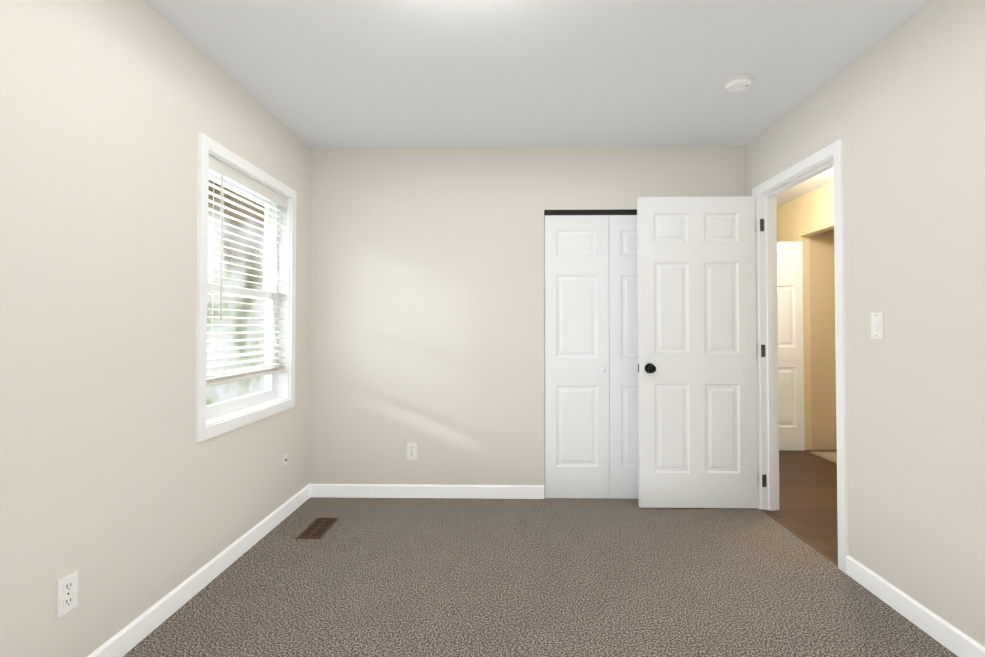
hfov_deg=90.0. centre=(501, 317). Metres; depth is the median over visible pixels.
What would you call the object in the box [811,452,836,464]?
rug
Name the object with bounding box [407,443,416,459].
outlet
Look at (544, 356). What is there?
wall
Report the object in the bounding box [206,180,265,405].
window pane
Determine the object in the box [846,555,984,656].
baseboard
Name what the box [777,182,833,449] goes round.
wall
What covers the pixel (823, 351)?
wall
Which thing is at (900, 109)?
wall
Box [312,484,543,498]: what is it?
baseboard
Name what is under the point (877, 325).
light switch
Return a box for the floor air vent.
[295,517,338,538]
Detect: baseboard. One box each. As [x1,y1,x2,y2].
[88,484,311,656]
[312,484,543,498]
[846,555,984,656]
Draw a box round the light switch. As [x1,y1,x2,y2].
[871,312,883,338]
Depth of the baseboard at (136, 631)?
2.15 m
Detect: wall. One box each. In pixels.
[0,0,310,656]
[309,146,744,497]
[544,279,544,434]
[745,0,984,646]
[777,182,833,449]
[809,229,836,449]
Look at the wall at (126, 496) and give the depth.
1.74 m
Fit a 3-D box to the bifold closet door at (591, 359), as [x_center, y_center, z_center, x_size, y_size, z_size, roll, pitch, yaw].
[0.748,0.247,3.416,0.898,2.000,0.068,0,-1,1]
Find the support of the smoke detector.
attached to the ceiling
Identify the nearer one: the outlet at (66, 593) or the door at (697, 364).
the outlet at (66, 593)
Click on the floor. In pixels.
(807, 510)
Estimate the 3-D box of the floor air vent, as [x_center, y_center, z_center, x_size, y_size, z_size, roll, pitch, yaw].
[-1.077,1.234,2.899,0.140,0.007,0.300,0,-1,1]
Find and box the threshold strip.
[762,509,837,565]
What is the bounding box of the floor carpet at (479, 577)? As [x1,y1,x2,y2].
[123,497,957,656]
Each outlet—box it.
[56,570,77,618]
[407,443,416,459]
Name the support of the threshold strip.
on the floor
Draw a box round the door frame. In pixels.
[752,138,848,573]
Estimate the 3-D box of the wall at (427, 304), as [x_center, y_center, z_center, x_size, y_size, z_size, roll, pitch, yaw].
[0.154,0.028,3.476,3.270,2.440,0.100,0,-1,1]
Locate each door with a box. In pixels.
[544,209,637,498]
[637,196,757,507]
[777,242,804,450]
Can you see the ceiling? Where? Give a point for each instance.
(335, 74)
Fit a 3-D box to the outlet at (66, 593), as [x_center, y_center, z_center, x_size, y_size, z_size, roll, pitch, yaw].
[-1.375,0.875,1.561,0.008,0.115,0.070,0,-1,1]
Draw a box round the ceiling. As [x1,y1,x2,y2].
[144,0,931,206]
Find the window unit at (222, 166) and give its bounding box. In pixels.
[195,132,295,442]
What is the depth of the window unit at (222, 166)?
2.69 m
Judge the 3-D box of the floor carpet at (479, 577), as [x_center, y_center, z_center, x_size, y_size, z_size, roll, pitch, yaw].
[0.062,1.241,1.371,3.170,0.060,4.270,0,-1,1]
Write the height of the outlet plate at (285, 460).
0.070 m
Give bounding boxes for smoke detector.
[724,74,752,91]
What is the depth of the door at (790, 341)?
4.70 m
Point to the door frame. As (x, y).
(765, 193)
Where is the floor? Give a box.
[765,450,837,562]
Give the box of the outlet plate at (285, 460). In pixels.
[283,454,286,466]

